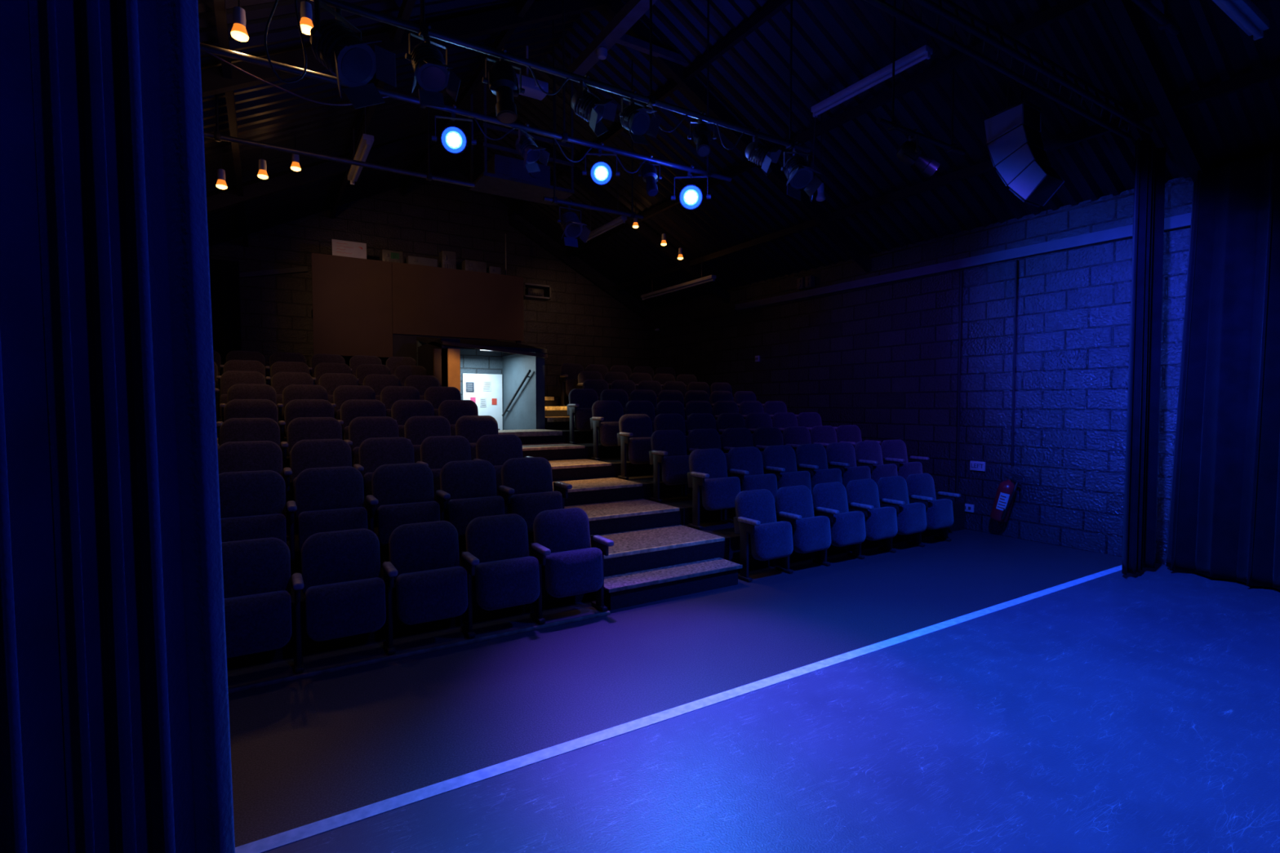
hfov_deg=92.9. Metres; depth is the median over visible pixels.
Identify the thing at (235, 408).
seat
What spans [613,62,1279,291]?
ceiling beam
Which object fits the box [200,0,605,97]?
trim
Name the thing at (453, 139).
light
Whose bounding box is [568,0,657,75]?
trim
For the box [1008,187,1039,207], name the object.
grille
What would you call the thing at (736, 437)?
seat
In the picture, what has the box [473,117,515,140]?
power cable
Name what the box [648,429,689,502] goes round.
seat
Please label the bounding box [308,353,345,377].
seat
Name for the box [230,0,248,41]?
lamp
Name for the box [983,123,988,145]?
grille
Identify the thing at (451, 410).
seat
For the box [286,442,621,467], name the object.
platform
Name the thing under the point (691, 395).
seat
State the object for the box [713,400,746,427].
seat
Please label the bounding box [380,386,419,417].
seat
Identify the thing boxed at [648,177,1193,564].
wall
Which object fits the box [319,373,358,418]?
seat
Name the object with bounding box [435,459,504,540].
seat
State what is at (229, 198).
trim
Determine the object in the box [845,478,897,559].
seat
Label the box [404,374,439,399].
seat
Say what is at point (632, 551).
platform
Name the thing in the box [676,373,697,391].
seat
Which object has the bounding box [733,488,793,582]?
seat
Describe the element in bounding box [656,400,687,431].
seat
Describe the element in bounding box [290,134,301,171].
lamp
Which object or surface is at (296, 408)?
seat
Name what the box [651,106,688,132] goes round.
power cable
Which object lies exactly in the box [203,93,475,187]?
bar
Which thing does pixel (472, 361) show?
wall
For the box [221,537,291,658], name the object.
seat
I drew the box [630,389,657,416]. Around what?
seat
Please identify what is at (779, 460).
seat
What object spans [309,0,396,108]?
lantern
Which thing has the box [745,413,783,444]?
seat
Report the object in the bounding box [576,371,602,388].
seat
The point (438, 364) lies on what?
wall
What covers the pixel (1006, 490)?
fire extinguisher
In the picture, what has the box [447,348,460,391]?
door
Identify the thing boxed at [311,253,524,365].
booth
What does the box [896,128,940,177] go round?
lantern
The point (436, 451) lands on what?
seat
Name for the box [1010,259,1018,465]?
conduit pipe
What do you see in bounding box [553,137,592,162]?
power cable
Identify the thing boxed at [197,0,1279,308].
ceiling
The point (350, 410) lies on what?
seat
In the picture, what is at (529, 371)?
handrail
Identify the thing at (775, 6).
trim
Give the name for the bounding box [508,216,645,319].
trim
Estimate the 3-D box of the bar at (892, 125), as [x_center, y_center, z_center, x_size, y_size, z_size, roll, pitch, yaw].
[2.628,-3.329,5.618,1.300,1.371,0.070,-1,2,-32]
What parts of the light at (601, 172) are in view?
glass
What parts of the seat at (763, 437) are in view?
armrest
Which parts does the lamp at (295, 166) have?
bulb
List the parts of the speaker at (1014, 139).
panel, panel, panel, rigging frame, panel, panel, panel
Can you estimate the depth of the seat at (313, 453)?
5.20 m
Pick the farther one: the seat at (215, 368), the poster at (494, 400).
the poster at (494, 400)
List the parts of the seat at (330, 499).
armrest, support leg, backrest, seat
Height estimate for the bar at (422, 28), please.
1.907 m
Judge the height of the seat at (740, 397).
0.805 m
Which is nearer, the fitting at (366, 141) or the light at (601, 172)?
the light at (601, 172)
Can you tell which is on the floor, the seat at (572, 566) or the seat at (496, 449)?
the seat at (572, 566)
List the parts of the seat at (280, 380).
seat, backrest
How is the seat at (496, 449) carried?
on the platform at (616, 517)
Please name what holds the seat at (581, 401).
on the platform at (550, 451)
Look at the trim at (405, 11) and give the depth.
7.04 m
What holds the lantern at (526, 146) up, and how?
hanging from the bar at (563, 137)
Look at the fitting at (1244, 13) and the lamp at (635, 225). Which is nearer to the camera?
the fitting at (1244, 13)
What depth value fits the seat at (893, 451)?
8.11 m
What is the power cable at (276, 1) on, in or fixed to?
hanging from the bar at (422, 28)
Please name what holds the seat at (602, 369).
on the platform at (550, 411)
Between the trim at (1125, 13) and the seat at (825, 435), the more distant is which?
the seat at (825, 435)
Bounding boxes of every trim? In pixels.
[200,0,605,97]
[206,112,498,213]
[213,0,248,247]
[239,266,307,278]
[329,0,416,218]
[400,0,534,195]
[441,340,547,357]
[506,120,729,302]
[507,0,794,216]
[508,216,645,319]
[564,0,1098,257]
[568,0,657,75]
[602,0,871,272]
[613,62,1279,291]
[616,33,691,68]
[735,212,1191,311]
[1104,0,1210,182]
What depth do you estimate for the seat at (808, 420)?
9.41 m
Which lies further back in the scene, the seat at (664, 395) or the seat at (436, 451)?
the seat at (664, 395)
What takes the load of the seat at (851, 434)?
on the platform at (616, 517)
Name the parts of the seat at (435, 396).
seat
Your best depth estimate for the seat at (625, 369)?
11.96 m
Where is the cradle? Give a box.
[469,54,573,205]
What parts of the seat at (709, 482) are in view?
support leg, armrest, backrest, seat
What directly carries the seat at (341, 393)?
on the platform at (550, 451)
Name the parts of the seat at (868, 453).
support leg, armrest, backrest, seat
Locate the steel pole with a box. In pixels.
[504,233,506,275]
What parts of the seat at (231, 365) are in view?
support leg, backrest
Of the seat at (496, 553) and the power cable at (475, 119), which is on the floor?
the seat at (496, 553)
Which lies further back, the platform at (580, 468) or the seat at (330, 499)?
the platform at (580, 468)
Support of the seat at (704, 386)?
on the platform at (526, 436)
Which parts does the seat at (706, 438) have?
support leg, backrest, seat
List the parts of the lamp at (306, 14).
bulb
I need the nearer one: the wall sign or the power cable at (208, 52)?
the power cable at (208, 52)
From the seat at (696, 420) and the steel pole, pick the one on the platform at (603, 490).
the seat at (696, 420)
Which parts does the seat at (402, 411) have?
seat, backrest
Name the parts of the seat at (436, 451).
armrest, seat, backrest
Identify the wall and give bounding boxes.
[208,168,648,397]
[416,339,510,406]
[417,338,460,386]
[433,348,447,386]
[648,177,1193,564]
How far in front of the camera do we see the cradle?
7.79 m
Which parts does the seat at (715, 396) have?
backrest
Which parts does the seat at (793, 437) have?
armrest, backrest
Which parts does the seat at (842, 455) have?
support leg, armrest, backrest, seat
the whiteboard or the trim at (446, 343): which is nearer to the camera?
the trim at (446, 343)
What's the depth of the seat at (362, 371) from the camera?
8.86 m
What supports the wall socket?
attached to the wall at (882, 360)
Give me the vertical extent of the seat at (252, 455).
0.805 m
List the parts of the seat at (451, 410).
seat, backrest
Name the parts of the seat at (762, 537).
support leg, armrest, backrest, seat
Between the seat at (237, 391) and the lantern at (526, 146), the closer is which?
the lantern at (526, 146)
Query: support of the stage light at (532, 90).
hanging from the ceiling at (837, 44)
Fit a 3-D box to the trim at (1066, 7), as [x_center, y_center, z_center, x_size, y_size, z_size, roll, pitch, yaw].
[2.275,-3.529,7.039,0.060,0.100,14.800,-1,2,-32]
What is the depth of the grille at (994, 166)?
5.91 m
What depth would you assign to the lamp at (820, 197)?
7.05 m
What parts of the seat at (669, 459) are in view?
support leg, armrest, backrest, seat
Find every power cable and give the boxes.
[204,50,389,106]
[264,0,306,83]
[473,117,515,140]
[528,66,568,95]
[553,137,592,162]
[613,152,645,173]
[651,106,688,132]
[715,124,744,149]
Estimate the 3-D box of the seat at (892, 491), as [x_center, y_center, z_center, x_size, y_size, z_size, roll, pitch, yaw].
[2.979,0.988,6.941,0.529,0.805,0.400,-1,2,-32]
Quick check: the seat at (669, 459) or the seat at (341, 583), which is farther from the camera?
the seat at (669, 459)
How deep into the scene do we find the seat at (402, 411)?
7.02 m
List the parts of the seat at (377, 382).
seat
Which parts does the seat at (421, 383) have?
seat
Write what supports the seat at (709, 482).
on the platform at (632, 551)
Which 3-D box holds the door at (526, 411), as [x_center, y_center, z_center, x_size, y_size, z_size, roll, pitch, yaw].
[-1.988,0.021,10.316,0.150,2.500,1.570,-1,2,-32]
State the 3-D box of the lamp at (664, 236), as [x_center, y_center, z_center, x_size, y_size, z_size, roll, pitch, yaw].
[0.418,-3.361,10.720,0.104,0.344,0.102,-1,2,-32]
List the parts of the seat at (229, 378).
support leg, seat, backrest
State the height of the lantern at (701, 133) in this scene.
0.394 m
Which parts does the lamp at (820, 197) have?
bulb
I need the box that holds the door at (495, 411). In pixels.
[462,373,502,430]
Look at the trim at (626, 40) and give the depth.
7.00 m
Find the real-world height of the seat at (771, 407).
0.805 m
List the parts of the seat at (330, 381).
seat, backrest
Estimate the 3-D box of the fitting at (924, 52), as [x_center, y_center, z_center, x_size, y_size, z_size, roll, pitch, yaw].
[2.334,-3.601,6.274,0.110,0.265,1.400,-1,2,-32]
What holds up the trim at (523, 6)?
attached to the wall at (581, 323)
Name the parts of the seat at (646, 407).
backrest, seat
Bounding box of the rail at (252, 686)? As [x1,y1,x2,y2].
[227,611,610,693]
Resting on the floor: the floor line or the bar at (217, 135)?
the floor line
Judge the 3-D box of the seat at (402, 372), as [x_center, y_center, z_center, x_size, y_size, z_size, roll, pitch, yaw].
[-3.396,-0.517,9.120,0.588,0.805,0.400,-1,2,-32]
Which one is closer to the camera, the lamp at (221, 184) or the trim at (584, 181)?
the lamp at (221, 184)
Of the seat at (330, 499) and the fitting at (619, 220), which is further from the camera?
the fitting at (619, 220)
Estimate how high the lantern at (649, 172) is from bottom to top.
0.404 m
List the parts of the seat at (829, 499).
support leg, armrest, backrest, seat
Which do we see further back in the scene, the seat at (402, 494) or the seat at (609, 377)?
the seat at (609, 377)
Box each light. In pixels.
[431,103,476,155]
[515,45,548,100]
[582,142,619,186]
[671,164,711,209]
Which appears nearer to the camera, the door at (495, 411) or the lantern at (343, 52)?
the lantern at (343, 52)
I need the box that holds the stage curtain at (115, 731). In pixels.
[0,0,235,852]
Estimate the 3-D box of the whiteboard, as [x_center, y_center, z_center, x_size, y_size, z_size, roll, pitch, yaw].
[-4.827,-2.943,10.112,0.520,0.270,0.036,-1,2,-32]
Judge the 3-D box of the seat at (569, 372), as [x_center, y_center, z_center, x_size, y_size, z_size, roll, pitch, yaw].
[-1.228,-0.777,11.332,0.529,0.805,0.400,-1,2,-32]
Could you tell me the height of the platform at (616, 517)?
0.543 m
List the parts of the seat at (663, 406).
backrest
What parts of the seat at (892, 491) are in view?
support leg, backrest, armrest, seat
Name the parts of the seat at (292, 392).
support leg, armrest, backrest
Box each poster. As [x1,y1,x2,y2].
[466,382,474,391]
[470,397,475,403]
[480,397,486,407]
[482,380,491,391]
[491,398,497,404]
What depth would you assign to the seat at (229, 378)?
7.37 m
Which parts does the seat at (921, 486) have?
support leg, backrest, armrest, seat, support leg, armrest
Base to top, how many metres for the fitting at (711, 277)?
0.489 m
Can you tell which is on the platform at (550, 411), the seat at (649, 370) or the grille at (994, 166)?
the seat at (649, 370)
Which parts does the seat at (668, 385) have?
backrest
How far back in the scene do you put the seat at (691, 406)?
9.21 m
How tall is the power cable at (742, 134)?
0.170 m
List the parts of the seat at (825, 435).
armrest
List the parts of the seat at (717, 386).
backrest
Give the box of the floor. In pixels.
[226,528,1279,852]
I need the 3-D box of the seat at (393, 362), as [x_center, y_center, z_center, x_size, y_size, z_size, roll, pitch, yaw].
[-3.790,-0.719,9.751,0.588,0.805,0.400,-1,2,-32]
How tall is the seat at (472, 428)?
0.805 m
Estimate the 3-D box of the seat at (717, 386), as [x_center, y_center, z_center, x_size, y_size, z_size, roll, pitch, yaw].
[1.601,-0.421,11.330,0.588,0.805,0.400,-1,2,-32]
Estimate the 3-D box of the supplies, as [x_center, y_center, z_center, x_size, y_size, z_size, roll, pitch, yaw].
[-2.796,-2.899,11.622,0.220,0.256,0.268,-1,2,-32]
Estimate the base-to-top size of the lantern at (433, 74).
0.498 m
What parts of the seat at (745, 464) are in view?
support leg, armrest, backrest, seat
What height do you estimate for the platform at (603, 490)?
0.721 m
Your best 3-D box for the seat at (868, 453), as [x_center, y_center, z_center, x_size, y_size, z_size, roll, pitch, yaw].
[3.036,0.598,7.844,0.529,0.805,0.400,-1,2,-32]
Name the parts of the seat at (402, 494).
support leg, armrest, backrest, seat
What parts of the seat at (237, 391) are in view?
support leg, armrest, backrest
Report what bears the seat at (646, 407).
on the platform at (580, 468)
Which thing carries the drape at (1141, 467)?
hanging from the truss
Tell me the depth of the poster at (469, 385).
10.56 m
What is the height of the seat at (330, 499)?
0.805 m
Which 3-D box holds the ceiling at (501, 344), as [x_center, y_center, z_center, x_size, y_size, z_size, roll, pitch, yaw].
[-2.611,-1.336,9.922,1.630,0.320,1.700,-1,2,-32]
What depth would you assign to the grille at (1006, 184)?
5.83 m
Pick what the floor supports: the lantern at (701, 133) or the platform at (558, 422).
the platform at (558, 422)
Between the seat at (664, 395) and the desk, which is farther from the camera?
the desk
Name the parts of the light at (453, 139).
glass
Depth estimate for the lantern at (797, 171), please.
5.51 m
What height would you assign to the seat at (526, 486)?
0.805 m
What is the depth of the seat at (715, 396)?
10.39 m
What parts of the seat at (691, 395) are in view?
backrest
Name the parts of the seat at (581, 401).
support leg, armrest, backrest, seat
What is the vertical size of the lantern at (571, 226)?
0.547 m
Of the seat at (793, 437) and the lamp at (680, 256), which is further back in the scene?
the lamp at (680, 256)
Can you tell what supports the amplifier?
on the booth
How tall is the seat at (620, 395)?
0.805 m
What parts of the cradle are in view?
rail, rail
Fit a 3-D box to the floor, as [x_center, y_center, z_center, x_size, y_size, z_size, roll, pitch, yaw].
[0.212,1.482,5.948,9.150,0.100,14.800,-1,2,-32]
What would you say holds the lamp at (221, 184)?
hanging from the ceiling at (837, 44)
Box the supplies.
[486,266,501,274]
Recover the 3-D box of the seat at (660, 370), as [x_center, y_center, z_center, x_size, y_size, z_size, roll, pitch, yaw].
[0.600,-0.819,12.461,0.588,0.805,0.400,-1,2,-32]
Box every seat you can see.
[213,361,217,388]
[214,370,266,437]
[216,360,265,421]
[216,399,278,444]
[217,417,279,448]
[217,440,283,477]
[218,470,286,543]
[219,350,265,374]
[219,383,276,422]
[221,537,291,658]
[265,352,306,376]
[265,361,310,385]
[271,372,313,421]
[276,384,328,448]
[278,399,334,472]
[280,417,342,483]
[283,439,351,540]
[286,466,368,584]
[291,528,386,673]
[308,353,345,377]
[312,362,351,385]
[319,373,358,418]
[331,385,375,437]
[337,400,386,457]
[343,416,399,466]
[349,355,382,376]
[353,437,414,506]
[355,364,390,385]
[363,373,399,400]
[365,462,439,548]
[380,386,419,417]
[382,520,467,654]
[386,356,416,374]
[391,400,434,437]
[394,364,427,386]
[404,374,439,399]
[404,416,450,462]
[416,435,471,501]
[424,386,461,416]
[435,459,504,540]
[438,400,478,435]
[455,415,498,460]
[460,513,539,638]
[472,434,532,495]
[497,457,572,532]
[528,507,613,623]
[558,363,583,406]
[566,388,598,444]
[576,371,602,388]
[582,379,608,400]
[585,364,608,379]
[590,400,623,460]
[600,389,628,414]
[604,372,627,389]
[609,364,631,380]
[610,379,635,401]
[617,413,652,479]
[625,400,655,431]
[629,373,652,389]
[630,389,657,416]
[633,366,653,381]
[637,380,662,404]
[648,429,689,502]
[652,413,688,448]
[653,373,675,390]
[655,367,676,381]
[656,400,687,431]
[657,390,686,416]
[662,381,686,404]
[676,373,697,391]
[684,390,713,415]
[684,400,717,430]
[685,413,722,447]
[686,428,728,497]
[687,382,711,404]
[687,448,740,529]
[710,382,734,401]
[710,391,739,413]
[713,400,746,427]
[716,413,754,445]
[720,427,764,466]
[727,446,777,522]
[733,391,764,413]
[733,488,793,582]
[738,400,773,426]
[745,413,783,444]
[753,426,782,451]
[763,444,811,492]
[764,400,798,419]
[772,412,797,434]
[775,484,831,573]
[782,426,811,463]
[795,443,842,494]
[797,412,837,442]
[810,425,837,450]
[812,481,866,565]
[826,442,871,488]
[835,425,880,448]
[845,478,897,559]
[854,440,897,484]
[877,475,926,552]
[880,439,929,480]
[906,473,960,546]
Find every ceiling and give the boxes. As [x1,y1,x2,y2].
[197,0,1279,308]
[416,337,546,352]
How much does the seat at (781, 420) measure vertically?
0.805 m
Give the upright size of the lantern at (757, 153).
0.396 m
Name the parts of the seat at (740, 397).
backrest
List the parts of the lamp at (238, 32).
bulb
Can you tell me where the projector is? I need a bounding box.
[487,154,550,185]
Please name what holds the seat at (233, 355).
on the platform
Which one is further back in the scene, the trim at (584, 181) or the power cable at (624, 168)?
the trim at (584, 181)
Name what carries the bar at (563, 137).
hanging from the ceiling at (837, 44)
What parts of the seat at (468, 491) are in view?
support leg, armrest, backrest, seat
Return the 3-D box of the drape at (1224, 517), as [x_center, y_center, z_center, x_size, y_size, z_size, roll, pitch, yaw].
[5.636,-0.478,5.092,0.171,3.820,1.992,-1,2,-26]
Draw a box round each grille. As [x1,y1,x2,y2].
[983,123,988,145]
[986,147,995,167]
[995,169,1009,187]
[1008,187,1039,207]
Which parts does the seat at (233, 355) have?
backrest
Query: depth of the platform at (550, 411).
10.59 m
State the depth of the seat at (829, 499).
6.29 m
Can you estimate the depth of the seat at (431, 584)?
4.14 m
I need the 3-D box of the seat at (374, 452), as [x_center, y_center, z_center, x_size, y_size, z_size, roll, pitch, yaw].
[-2.267,0.508,5.445,0.529,0.805,0.400,-1,2,-32]
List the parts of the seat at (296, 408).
support leg, armrest, backrest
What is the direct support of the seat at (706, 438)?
on the platform at (616, 517)
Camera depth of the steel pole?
11.78 m
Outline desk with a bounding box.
[404,255,437,266]
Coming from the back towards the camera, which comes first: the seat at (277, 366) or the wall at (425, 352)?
the wall at (425, 352)
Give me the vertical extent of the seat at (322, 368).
0.805 m
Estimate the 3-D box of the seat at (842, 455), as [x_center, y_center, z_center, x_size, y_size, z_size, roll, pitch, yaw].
[2.585,0.609,7.565,0.529,0.805,0.400,-1,2,-32]
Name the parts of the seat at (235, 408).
support leg, armrest, backrest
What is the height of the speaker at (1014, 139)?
1.192 m
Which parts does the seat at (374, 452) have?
armrest, seat, backrest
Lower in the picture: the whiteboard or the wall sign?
the wall sign
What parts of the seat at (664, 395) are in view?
backrest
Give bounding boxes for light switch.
[755,355,759,361]
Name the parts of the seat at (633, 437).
support leg, armrest, backrest, seat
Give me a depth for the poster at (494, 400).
10.79 m
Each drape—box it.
[1121,137,1165,575]
[1165,148,1279,589]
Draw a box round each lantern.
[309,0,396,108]
[404,23,460,108]
[481,48,524,124]
[515,122,549,173]
[556,200,590,247]
[571,74,617,136]
[618,88,661,144]
[637,154,662,196]
[687,111,716,157]
[745,128,782,176]
[781,141,822,200]
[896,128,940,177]
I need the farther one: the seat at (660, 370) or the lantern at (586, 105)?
the seat at (660, 370)
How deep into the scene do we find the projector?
7.65 m
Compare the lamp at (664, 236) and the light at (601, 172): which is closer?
the light at (601, 172)
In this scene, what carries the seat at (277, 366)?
on the platform
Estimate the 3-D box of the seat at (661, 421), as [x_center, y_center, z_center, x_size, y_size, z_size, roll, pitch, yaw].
[0.444,0.236,7.993,0.529,0.805,0.400,-1,2,-32]
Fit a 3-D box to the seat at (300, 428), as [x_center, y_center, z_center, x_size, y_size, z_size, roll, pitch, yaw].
[-3.112,0.317,5.798,0.529,0.805,0.400,-1,2,-32]
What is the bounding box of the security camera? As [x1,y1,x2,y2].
[596,47,607,59]
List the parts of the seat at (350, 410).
seat, backrest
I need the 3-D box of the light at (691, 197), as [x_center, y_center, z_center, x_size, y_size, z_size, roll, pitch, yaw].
[0.513,-2.391,6.109,0.343,0.453,0.283,-1,2,-32]
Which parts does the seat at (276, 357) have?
backrest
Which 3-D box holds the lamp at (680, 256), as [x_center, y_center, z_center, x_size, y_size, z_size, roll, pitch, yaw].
[0.725,-3.174,10.916,0.104,0.357,0.102,-1,2,-32]
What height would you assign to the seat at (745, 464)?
0.805 m
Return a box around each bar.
[200,0,731,182]
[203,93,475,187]
[311,0,810,152]
[542,20,643,219]
[875,0,965,155]
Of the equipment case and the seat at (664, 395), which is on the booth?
the equipment case
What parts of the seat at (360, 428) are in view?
armrest, seat, backrest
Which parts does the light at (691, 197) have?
glass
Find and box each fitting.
[347,106,373,185]
[586,178,626,242]
[640,262,715,300]
[811,39,933,117]
[1212,0,1270,40]
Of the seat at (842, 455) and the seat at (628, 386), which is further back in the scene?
the seat at (628, 386)
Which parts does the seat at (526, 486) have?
support leg, armrest, backrest, seat, support leg, armrest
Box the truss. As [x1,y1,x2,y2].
[863,0,1152,140]
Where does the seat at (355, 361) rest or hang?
on the platform
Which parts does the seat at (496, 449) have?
seat, backrest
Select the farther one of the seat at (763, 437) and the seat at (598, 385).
the seat at (598, 385)
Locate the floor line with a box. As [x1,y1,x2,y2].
[235,564,1121,852]
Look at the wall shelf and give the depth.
11.95 m
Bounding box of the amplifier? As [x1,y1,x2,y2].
[379,249,403,262]
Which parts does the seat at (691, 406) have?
backrest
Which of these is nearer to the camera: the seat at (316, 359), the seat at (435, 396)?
the seat at (435, 396)
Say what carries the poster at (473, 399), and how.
attached to the door at (495, 411)
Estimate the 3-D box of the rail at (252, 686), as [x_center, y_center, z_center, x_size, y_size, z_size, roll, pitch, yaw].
[-1.590,1.493,3.945,3.180,0.025,0.025,-1,2,-32]
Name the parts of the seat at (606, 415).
support leg, armrest, backrest, seat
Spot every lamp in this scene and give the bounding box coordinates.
[215,154,227,189]
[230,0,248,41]
[257,147,268,179]
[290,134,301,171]
[299,0,313,35]
[632,202,638,228]
[661,226,666,245]
[677,239,683,259]
[816,113,825,201]
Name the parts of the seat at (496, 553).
support leg, armrest, backrest, seat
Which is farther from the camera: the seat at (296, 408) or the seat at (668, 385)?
the seat at (668, 385)
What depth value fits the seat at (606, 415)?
8.23 m
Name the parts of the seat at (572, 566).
support leg, armrest, backrest, seat, support leg, armrest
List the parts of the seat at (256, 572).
backrest, seat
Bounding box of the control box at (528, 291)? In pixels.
[524,287,542,296]
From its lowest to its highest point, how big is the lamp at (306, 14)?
0.379 m
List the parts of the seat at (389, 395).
seat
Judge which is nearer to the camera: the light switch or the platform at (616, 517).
the platform at (616, 517)
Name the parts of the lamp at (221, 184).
bulb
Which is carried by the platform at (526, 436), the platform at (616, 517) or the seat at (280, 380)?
the seat at (280, 380)
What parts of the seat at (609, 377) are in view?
backrest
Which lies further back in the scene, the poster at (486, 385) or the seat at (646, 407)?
the poster at (486, 385)
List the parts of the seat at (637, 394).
backrest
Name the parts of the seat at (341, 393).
seat, backrest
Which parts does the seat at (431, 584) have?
support leg, armrest, backrest, seat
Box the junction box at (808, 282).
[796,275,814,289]
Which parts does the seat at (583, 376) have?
backrest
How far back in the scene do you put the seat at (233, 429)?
5.59 m
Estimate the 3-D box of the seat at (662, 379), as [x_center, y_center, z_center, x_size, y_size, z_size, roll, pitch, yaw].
[0.518,-0.606,11.536,0.529,0.805,0.400,-1,2,-32]
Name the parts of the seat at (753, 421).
backrest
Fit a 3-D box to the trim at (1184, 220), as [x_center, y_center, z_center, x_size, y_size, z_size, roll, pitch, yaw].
[3.995,-2.143,8.330,0.070,0.170,8.100,-1,2,-32]
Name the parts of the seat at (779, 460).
support leg, armrest, backrest, seat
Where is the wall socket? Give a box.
[964,503,973,512]
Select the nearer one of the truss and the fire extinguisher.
the truss
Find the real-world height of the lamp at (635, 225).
0.426 m
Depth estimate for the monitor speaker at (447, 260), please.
11.07 m
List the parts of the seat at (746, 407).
backrest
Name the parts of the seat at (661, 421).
backrest, seat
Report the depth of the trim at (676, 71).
7.72 m
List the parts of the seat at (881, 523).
support leg, armrest, backrest, seat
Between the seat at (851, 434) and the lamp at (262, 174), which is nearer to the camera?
the lamp at (262, 174)
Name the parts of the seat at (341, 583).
armrest, support leg, backrest, seat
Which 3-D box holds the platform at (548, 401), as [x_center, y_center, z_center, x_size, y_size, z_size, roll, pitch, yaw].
[-1.035,0.286,12.780,4.010,1.789,1.750,-1,2,-32]
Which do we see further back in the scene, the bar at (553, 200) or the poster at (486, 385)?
the poster at (486, 385)
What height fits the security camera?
0.100 m
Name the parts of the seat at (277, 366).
armrest, backrest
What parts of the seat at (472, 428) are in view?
seat, backrest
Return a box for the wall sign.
[969,461,985,471]
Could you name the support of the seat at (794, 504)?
on the floor
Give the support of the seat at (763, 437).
on the platform at (616, 517)
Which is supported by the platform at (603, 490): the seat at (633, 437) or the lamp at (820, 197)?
the seat at (633, 437)
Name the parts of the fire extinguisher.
handle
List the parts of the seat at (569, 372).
support leg, seat, backrest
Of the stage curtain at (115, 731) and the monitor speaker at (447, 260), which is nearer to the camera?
the stage curtain at (115, 731)
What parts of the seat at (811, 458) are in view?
support leg, armrest, backrest, seat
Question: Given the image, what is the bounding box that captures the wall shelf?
[523,282,551,301]
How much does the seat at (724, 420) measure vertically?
0.805 m
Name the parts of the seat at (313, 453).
support leg, armrest, seat, backrest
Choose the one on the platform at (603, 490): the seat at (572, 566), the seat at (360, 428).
the seat at (360, 428)
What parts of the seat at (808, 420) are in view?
backrest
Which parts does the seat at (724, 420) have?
backrest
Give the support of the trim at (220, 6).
attached to the wall at (581, 323)
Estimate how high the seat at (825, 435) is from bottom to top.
0.805 m
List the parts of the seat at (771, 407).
backrest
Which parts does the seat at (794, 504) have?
support leg, armrest, backrest, seat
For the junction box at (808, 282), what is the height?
0.190 m
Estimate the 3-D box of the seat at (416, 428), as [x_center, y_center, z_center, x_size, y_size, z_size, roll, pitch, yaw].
[-2.210,0.297,6.354,0.529,0.805,0.400,-1,2,-32]
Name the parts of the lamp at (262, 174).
bulb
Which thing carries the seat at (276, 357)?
on the platform
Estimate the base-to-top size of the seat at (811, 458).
0.805 m
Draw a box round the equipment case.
[460,259,486,272]
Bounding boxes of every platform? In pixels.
[217,428,593,453]
[226,501,964,669]
[285,475,690,533]
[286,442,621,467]
[286,495,813,573]
[289,457,653,501]
[544,396,568,406]
[544,406,569,417]
[545,416,574,429]
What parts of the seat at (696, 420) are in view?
backrest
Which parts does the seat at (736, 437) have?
support leg, armrest, backrest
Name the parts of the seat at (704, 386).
backrest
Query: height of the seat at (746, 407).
0.805 m
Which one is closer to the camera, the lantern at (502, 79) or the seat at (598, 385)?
the lantern at (502, 79)
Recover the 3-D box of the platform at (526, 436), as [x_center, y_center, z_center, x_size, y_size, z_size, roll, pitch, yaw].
[-1.759,0.688,9.113,9.110,1.255,0.750,-1,2,-32]
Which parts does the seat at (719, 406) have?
backrest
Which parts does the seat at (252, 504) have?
backrest, seat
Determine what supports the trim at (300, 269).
attached to the wall at (581, 323)
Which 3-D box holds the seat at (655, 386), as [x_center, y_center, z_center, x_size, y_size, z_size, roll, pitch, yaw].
[0.223,-0.389,10.479,0.529,0.805,0.400,-1,2,-32]
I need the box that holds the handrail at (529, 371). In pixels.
[502,369,531,416]
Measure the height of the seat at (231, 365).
0.805 m
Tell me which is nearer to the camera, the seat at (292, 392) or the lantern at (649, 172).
the lantern at (649, 172)
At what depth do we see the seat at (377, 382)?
8.24 m
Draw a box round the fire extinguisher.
[990,472,1022,522]
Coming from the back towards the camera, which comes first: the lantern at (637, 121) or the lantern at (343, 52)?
the lantern at (637, 121)
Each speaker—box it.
[439,250,456,269]
[983,80,1064,207]
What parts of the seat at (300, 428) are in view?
support leg, armrest, backrest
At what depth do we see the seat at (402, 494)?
4.80 m
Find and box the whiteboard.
[331,239,366,258]
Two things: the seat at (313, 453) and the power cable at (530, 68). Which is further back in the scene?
the seat at (313, 453)
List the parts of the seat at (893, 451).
support leg, backrest, armrest, seat, support leg, armrest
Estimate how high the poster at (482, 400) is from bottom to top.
0.160 m
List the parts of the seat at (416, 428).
seat, backrest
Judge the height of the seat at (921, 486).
0.805 m
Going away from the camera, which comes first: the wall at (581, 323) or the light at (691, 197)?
the light at (691, 197)
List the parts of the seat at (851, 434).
armrest, backrest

